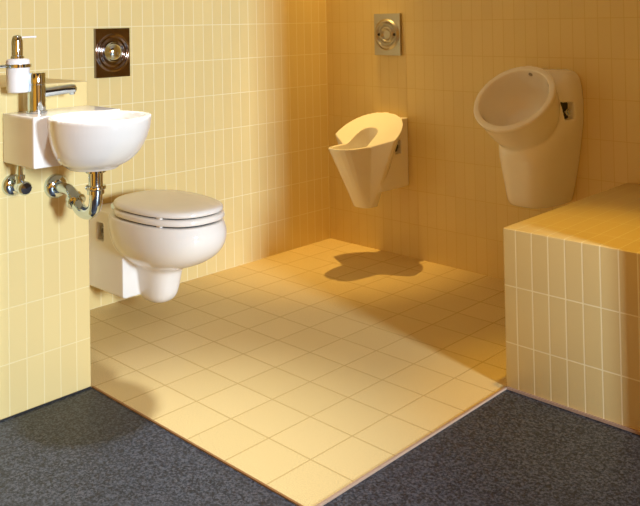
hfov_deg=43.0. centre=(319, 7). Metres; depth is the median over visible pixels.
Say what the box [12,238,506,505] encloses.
floor tiles
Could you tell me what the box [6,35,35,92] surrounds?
soap dispenser
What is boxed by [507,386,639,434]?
trim
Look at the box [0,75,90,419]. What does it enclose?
wall
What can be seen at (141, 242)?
toilet
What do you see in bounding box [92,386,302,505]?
trim
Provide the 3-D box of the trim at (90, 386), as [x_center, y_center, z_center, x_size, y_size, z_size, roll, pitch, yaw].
[-1.035,1.109,2.000,0.002,0.004,1.048,-2,-1,44]
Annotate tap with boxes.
[26,72,76,112]
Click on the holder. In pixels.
(30, 64)
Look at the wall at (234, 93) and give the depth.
3.48 m
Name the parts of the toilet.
lid, seat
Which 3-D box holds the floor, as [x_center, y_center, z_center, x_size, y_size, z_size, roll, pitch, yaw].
[0.251,1.120,1.370,4.188,0.087,3.735,-2,-1,44]
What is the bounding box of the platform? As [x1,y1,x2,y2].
[503,183,639,430]
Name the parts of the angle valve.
knob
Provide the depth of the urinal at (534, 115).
3.00 m
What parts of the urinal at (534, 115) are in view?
recess plate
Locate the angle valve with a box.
[2,165,31,195]
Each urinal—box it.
[328,112,408,207]
[474,66,583,208]
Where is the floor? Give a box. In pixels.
[0,387,639,505]
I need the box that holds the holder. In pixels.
[0,63,31,67]
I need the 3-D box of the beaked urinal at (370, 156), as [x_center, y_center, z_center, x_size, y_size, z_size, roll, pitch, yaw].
[0.196,0.667,3.546,0.341,0.390,0.388,-2,-1,44]
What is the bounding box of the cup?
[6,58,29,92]
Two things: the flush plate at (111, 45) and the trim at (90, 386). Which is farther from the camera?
the flush plate at (111, 45)
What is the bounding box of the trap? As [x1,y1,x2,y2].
[44,171,105,219]
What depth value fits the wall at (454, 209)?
3.42 m
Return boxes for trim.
[0,386,90,421]
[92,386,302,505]
[315,386,506,505]
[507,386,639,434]
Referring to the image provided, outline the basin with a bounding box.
[3,105,150,171]
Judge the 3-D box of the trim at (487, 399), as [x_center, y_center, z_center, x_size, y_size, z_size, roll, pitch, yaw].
[0.258,1.085,2.040,0.008,0.006,0.793,-2,-1,44]
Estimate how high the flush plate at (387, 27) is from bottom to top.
0.189 m
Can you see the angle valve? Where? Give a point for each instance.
(12, 184)
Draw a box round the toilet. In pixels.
[89,189,226,302]
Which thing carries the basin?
attached to the wall at (45, 356)
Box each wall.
[0,0,330,309]
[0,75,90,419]
[326,0,639,278]
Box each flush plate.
[94,28,129,77]
[374,13,401,55]
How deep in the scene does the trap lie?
2.20 m

